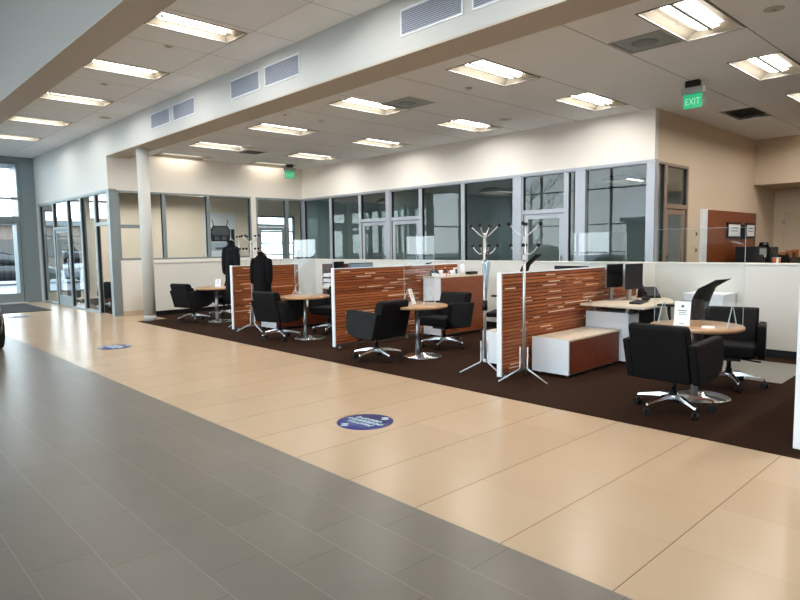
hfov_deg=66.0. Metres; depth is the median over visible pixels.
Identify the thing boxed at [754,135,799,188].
wall
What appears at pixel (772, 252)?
coffee machine
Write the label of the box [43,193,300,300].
wall
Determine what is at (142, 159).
column
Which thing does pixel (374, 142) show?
ceiling light
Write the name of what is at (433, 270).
camera
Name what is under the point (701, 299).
chair
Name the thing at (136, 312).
baseboard
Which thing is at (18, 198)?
window
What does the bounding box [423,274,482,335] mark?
base cabinet
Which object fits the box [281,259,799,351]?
wall
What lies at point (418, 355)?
round table
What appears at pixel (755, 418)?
floor
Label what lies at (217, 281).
notice
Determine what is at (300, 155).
ceiling light
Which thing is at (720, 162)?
wall
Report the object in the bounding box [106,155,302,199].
wall
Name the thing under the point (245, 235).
coat rack
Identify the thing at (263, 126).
ceiling light
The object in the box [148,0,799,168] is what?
ceiling
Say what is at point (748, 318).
chair back
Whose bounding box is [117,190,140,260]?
window
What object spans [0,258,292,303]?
ground
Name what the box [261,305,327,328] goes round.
base cabinet
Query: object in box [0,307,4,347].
car
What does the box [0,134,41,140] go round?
ceiling light
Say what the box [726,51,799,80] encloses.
ceiling light
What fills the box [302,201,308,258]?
trim
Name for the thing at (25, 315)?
decal
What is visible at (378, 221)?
door
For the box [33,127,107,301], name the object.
wall
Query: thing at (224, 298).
tub chair
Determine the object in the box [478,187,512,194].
ceiling light
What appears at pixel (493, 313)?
chair
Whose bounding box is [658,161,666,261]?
window
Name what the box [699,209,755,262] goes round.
wall panel
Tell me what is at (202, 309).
baseboard
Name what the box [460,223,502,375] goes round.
coat rack
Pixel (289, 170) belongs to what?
exit sign
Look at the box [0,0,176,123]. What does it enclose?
wall
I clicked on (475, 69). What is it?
ceiling light
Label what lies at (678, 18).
ceiling light
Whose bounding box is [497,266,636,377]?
partition wall
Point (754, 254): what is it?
coffee machine
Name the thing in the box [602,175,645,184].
ceiling light
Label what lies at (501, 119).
ceiling speaker
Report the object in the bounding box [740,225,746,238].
wall speaker
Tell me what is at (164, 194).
window
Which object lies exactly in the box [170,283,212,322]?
tub chair
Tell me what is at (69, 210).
window
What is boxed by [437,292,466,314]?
cushion
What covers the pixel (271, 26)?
ceiling
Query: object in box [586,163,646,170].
window
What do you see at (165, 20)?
ceiling light
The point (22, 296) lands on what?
door
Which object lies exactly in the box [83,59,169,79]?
ceiling light
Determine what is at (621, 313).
office desk
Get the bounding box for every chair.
[96,282,111,309]
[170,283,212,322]
[209,282,230,318]
[251,291,303,341]
[308,286,331,334]
[346,299,409,362]
[419,291,473,350]
[486,254,541,316]
[623,322,723,420]
[657,278,731,319]
[698,306,768,392]
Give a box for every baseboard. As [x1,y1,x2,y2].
[123,310,143,315]
[156,305,230,315]
[486,321,796,359]
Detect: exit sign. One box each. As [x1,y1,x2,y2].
[283,164,295,178]
[679,79,705,109]
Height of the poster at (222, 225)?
1.580 m
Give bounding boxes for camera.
[430,269,438,275]
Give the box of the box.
[466,271,477,274]
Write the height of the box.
0.050 m
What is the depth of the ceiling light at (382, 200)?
17.29 m
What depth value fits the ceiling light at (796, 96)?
9.44 m
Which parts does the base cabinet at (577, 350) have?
door, trim, door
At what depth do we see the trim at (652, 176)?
10.20 m
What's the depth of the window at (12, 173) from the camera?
20.30 m
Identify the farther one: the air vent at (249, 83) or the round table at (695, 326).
the air vent at (249, 83)
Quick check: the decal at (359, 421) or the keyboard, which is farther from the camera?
the keyboard
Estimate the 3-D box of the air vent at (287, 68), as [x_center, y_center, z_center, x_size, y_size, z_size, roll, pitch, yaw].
[-1.640,-3.167,8.501,0.015,0.290,0.880,-5,7,-43]
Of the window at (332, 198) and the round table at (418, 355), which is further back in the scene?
the window at (332, 198)
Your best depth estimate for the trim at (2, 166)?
20.02 m
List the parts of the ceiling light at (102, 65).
lamp rail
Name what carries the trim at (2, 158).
attached to the wall at (43, 43)
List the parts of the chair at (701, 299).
armrest, armrest post, backrest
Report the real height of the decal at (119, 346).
0.012 m
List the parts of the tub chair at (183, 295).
backrest, armrest, armrest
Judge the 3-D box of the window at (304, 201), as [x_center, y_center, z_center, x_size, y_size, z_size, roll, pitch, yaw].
[-2.254,-1.382,17.087,0.100,2.860,1.260,-5,7,-43]
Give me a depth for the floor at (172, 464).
3.86 m
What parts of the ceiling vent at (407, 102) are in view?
plate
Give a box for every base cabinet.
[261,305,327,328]
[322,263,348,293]
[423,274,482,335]
[483,328,496,363]
[532,326,619,376]
[683,291,736,337]
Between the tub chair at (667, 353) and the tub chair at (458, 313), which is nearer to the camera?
the tub chair at (667, 353)
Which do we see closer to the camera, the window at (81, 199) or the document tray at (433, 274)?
the document tray at (433, 274)
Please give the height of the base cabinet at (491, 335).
0.437 m
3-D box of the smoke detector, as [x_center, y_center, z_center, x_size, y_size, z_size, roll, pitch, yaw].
[-1.861,-3.021,9.960,0.200,0.056,0.200,-5,7,-43]
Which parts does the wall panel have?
post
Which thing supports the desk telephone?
on the office desk at (621, 313)
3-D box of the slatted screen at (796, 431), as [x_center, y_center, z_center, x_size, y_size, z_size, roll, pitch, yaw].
[4.039,0.373,5.471,3.400,1.196,0.060,-5,7,-43]
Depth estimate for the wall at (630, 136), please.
12.26 m
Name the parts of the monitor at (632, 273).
trim, casing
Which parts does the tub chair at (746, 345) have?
armrest, leg, seat, backrest, leg, leg, armrest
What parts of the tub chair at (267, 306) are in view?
armrest, backrest, leg, armrest, leg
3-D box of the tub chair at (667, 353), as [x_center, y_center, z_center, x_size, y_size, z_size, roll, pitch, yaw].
[2.426,0.589,5.502,0.714,0.804,0.690,-5,7,-41]
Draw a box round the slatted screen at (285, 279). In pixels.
[230,264,298,329]
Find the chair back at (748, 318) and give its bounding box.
[706,307,757,341]
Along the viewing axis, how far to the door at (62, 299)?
17.12 m
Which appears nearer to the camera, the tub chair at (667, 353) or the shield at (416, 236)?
the tub chair at (667, 353)
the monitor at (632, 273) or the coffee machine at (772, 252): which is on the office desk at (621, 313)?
the monitor at (632, 273)
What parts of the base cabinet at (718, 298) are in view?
door, door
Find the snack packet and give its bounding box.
[786,250,792,257]
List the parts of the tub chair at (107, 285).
armrest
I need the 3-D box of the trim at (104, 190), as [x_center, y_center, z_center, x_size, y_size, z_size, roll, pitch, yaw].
[-8.531,-2.635,15.979,0.170,0.040,6.050,-5,7,-43]
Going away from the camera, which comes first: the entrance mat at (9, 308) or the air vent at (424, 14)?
the air vent at (424, 14)
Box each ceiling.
[0,0,390,157]
[129,165,681,203]
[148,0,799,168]
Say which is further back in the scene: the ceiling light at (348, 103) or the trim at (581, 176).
the trim at (581, 176)
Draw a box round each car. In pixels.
[0,252,61,280]
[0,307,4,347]
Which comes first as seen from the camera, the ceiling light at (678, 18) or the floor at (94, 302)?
the ceiling light at (678, 18)
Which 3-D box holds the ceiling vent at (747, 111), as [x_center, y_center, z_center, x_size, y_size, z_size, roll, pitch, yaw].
[5.957,-3.239,10.593,1.100,0.078,0.580,-5,7,-43]
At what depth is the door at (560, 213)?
11.65 m
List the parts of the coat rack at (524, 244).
leg, leg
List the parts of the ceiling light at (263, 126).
lamp rail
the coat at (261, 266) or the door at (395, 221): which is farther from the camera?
the door at (395, 221)
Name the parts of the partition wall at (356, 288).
post, rail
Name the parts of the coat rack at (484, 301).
leg, leg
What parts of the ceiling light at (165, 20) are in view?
lamp rail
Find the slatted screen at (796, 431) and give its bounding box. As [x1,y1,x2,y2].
[793,289,799,449]
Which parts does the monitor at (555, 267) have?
casing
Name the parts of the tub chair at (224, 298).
armrest, seat, armrest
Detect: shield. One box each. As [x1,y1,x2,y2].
[292,239,318,295]
[403,236,435,304]
[573,232,626,265]
[654,227,745,328]
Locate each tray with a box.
[322,273,330,286]
[432,273,445,276]
[778,253,799,262]
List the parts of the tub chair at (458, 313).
armrest, leg, seat, leg, leg, backrest, armrest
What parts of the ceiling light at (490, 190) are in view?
frame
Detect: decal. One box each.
[6,315,29,317]
[97,344,131,349]
[337,414,392,429]
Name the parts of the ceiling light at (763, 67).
lamp rail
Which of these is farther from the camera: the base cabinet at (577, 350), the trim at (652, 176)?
the trim at (652, 176)
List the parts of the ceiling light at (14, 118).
lamp rail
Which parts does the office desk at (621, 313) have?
modesty panel, leg panel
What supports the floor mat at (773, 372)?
on the floor at (755, 418)
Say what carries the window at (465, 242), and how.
in the wall at (630, 136)
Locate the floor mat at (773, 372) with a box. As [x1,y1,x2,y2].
[722,360,795,383]
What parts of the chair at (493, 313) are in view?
seat, backrest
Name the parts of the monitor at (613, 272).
trim, casing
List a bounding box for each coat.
[221,240,239,292]
[250,252,272,291]
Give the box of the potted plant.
[296,251,301,258]
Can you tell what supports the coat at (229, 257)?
hanging from the coat rack at (238, 243)
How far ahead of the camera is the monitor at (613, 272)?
8.17 m
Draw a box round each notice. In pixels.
[215,279,220,286]
[408,289,415,304]
[673,301,690,325]
[726,222,740,237]
[745,223,754,237]
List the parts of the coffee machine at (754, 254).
control panel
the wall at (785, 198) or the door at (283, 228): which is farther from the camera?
the door at (283, 228)
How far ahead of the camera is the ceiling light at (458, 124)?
11.50 m
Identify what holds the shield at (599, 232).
on the office desk
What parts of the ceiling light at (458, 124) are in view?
lamp rail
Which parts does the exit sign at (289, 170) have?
sign panel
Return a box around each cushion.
[326,286,331,304]
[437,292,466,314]
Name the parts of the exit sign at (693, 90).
sign panel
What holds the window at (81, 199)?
in the wall at (76, 167)
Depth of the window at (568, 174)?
11.35 m
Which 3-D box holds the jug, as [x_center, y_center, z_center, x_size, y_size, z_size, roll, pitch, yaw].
[1.090,-0.538,10.712,0.110,0.182,0.133,-1,5,-7]
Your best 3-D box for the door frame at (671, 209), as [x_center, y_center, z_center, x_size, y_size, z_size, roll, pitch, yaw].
[4.847,-0.938,10.878,0.940,2.860,0.125,-5,7,-43]
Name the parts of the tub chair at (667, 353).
armrest, leg, leg, backrest, leg, leg, armrest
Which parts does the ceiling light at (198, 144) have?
lamp rail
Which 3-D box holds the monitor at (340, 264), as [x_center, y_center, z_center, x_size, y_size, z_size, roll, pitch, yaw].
[-1.178,-0.472,11.480,0.150,0.489,0.304,3,6,34]
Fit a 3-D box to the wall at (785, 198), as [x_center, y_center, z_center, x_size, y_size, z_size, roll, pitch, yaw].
[12.859,-0.947,10.464,0.120,2.730,11.550,-5,7,-43]
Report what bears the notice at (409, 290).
on the round table at (418, 355)
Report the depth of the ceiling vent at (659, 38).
6.73 m
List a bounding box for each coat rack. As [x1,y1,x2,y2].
[228,235,247,326]
[237,234,261,331]
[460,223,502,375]
[498,221,547,383]
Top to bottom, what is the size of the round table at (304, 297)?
0.710 m
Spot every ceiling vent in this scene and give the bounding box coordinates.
[235,150,268,154]
[380,97,434,109]
[608,30,681,53]
[716,106,774,120]
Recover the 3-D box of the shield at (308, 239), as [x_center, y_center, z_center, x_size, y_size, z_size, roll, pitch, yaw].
[-1.578,-0.538,10.206,0.260,0.922,0.604,-5,7,-43]
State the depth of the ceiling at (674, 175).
13.90 m
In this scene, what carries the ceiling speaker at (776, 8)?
attached to the ceiling at (576, 57)
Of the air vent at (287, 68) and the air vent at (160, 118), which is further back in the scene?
the air vent at (160, 118)
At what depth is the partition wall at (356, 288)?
9.50 m
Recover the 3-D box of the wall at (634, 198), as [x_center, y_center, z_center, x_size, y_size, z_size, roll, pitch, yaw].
[1.708,-1.909,19.115,0.120,3.450,16.180,-5,7,-43]
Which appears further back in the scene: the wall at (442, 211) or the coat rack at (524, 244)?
the wall at (442, 211)
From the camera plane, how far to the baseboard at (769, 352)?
7.94 m
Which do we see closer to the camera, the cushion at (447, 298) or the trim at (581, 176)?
the cushion at (447, 298)
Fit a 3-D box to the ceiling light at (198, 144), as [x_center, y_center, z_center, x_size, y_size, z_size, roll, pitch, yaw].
[-3.865,-3.345,13.234,1.220,0.097,0.600,-5,7,-43]
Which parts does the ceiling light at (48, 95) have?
lamp rail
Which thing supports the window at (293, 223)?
in the wall at (184, 214)
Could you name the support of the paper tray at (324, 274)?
on the office desk at (327, 288)
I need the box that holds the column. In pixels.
[136,148,156,320]
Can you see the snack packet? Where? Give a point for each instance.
(790, 252)
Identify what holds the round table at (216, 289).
on the floor at (755, 418)
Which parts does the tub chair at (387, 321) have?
armrest, leg, leg, leg, leg, backrest, armrest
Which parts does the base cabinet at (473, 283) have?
panel, trim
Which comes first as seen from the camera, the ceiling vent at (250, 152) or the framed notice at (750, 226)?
the framed notice at (750, 226)
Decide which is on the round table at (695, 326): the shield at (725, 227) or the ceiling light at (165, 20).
the shield at (725, 227)
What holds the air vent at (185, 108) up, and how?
in the ceiling beam
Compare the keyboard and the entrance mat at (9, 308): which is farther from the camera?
the entrance mat at (9, 308)
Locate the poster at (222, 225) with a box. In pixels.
[203,213,235,256]
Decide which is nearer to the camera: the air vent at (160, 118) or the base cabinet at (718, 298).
the base cabinet at (718, 298)
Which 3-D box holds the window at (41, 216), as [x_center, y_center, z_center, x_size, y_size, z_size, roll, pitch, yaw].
[-10.101,-1.334,17.768,0.100,2.860,1.400,-5,7,-43]
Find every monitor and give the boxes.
[332,261,343,267]
[349,262,372,267]
[554,266,588,268]
[603,264,622,300]
[621,263,642,299]
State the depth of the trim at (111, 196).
13.95 m
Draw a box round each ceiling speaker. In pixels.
[499,118,511,120]
[763,5,784,12]
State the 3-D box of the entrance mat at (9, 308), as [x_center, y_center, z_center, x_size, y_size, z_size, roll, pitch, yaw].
[-10.927,0.281,15.769,2.900,0.012,2.870,-5,7,-43]
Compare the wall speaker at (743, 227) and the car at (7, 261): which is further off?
the car at (7, 261)
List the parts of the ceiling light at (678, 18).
lamp rail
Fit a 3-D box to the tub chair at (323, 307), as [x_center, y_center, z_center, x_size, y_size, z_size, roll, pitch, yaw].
[-1.187,0.170,10.885,0.690,0.804,0.714,2,6,31]
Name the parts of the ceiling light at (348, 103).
lamp rail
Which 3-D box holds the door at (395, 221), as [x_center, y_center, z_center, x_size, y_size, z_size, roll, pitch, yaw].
[0.148,-1.193,14.542,0.125,2.860,1.030,-5,7,-43]
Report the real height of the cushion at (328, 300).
0.343 m
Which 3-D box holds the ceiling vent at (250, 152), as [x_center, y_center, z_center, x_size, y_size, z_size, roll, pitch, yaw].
[-3.399,-3.417,14.113,0.570,0.078,0.570,-5,7,-43]
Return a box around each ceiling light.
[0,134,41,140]
[7,116,72,125]
[39,92,113,106]
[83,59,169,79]
[144,11,247,43]
[152,153,211,159]
[187,142,252,150]
[246,123,319,135]
[246,162,296,167]
[286,153,340,159]
[327,97,409,115]
[350,138,410,147]
[376,198,385,202]
[435,119,502,131]
[446,59,541,86]
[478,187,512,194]
[553,92,628,110]
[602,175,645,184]
[635,0,745,41]
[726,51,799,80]
[786,92,799,102]
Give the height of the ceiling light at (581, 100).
0.097 m
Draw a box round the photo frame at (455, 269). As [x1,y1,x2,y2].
[453,267,458,274]
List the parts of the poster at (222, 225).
wheel panel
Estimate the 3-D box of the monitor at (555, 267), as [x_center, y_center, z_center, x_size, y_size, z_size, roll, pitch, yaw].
[2.595,-0.300,9.261,0.150,0.429,0.564,-5,7,-43]
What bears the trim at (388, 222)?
attached to the wall at (630, 136)
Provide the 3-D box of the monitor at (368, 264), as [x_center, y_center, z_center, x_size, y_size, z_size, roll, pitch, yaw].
[-0.770,-0.488,11.800,0.524,0.454,0.150,-4,6,-35]
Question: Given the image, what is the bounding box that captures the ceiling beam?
[104,0,640,157]
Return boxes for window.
[0,161,21,218]
[39,203,57,303]
[43,210,89,292]
[66,197,85,309]
[79,194,99,312]
[93,191,107,312]
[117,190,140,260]
[150,192,165,259]
[163,193,209,258]
[208,195,252,257]
[248,216,294,258]
[287,199,303,258]
[303,198,330,258]
[330,195,360,258]
[420,183,462,259]
[463,178,512,259]
[565,171,574,260]
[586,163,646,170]
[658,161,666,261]
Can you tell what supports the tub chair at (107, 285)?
on the floor at (94, 302)
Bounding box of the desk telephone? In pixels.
[636,286,659,297]
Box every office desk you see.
[321,287,329,322]
[580,295,673,361]
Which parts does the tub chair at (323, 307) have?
armrest, leg, seat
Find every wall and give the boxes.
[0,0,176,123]
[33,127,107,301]
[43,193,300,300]
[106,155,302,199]
[154,259,280,310]
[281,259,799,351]
[302,108,658,198]
[307,177,622,261]
[331,263,457,347]
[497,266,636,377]
[499,183,681,261]
[658,109,774,261]
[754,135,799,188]
[773,187,799,252]
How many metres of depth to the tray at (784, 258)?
13.33 m
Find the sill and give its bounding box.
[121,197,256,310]
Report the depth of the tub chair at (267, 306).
9.91 m
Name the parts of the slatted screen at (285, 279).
post, rail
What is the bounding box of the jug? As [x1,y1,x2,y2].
[459,264,465,273]
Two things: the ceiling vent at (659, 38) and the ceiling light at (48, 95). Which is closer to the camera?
the ceiling vent at (659, 38)
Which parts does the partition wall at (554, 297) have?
post, rail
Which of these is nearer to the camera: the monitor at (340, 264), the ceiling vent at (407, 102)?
the ceiling vent at (407, 102)
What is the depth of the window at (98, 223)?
14.66 m
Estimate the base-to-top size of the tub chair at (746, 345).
0.804 m
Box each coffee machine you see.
[735,246,766,262]
[759,242,777,262]
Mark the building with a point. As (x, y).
(6, 231)
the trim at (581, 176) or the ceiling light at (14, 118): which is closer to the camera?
the trim at (581, 176)
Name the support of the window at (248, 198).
in the wall at (166, 174)
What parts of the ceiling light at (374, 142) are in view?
lamp rail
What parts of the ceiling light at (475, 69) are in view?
lamp rail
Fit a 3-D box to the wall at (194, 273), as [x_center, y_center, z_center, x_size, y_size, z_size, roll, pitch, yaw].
[-4.368,-0.422,15.189,3.560,1.115,0.160,-5,7,-43]
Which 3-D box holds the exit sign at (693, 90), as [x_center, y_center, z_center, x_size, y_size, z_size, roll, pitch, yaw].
[3.999,-2.807,8.403,0.100,0.365,0.356,-5,7,-43]
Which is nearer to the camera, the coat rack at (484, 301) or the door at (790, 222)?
the coat rack at (484, 301)
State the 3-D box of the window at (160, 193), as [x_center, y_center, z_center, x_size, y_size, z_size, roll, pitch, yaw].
[-5.792,-1.758,14.634,0.360,1.590,0.100,-5,7,-43]
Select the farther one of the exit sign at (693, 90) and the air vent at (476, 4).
the exit sign at (693, 90)
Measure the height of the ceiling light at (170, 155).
0.097 m
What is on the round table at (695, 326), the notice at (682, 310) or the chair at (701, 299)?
the notice at (682, 310)
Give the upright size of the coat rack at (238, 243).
1.743 m
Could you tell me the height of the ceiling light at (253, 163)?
0.097 m
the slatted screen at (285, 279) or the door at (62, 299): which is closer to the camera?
the slatted screen at (285, 279)
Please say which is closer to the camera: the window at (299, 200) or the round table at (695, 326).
the round table at (695, 326)
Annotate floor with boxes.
[0,300,799,599]
[56,298,111,313]
[137,309,799,458]
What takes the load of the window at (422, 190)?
in the wall at (630, 136)
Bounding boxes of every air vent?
[150,107,169,129]
[172,96,194,121]
[230,69,259,99]
[264,52,299,87]
[400,0,462,36]
[472,0,500,10]
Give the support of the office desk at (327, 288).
on the floor at (755, 418)
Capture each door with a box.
[0,219,27,303]
[52,200,72,307]
[256,197,288,258]
[359,192,386,258]
[390,188,420,259]
[522,172,565,260]
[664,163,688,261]
[780,209,799,256]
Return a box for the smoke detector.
[279,110,290,115]
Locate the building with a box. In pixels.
[0,220,82,269]
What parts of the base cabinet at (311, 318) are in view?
door, trim, door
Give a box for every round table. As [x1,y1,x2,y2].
[195,286,231,322]
[280,294,329,339]
[400,302,447,359]
[650,320,745,403]
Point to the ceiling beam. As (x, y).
(366, 48)
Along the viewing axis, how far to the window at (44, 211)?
18.69 m
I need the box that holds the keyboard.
[629,299,648,304]
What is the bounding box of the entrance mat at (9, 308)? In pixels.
[0,303,50,313]
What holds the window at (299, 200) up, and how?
in the wall at (166, 174)
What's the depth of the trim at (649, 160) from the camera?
12.30 m
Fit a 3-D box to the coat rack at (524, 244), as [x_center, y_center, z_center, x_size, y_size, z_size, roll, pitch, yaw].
[1.407,0.024,6.690,0.530,1.743,0.471,-5,7,-43]
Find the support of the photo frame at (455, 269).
on the base cabinet at (473, 283)
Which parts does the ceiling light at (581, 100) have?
lamp rail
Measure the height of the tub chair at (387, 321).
0.804 m
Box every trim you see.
[0,156,18,161]
[0,164,13,168]
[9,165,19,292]
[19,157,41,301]
[37,189,115,205]
[106,190,123,316]
[302,159,659,200]
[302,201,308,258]
[386,191,390,259]
[513,177,521,260]
[574,169,588,260]
[645,162,658,261]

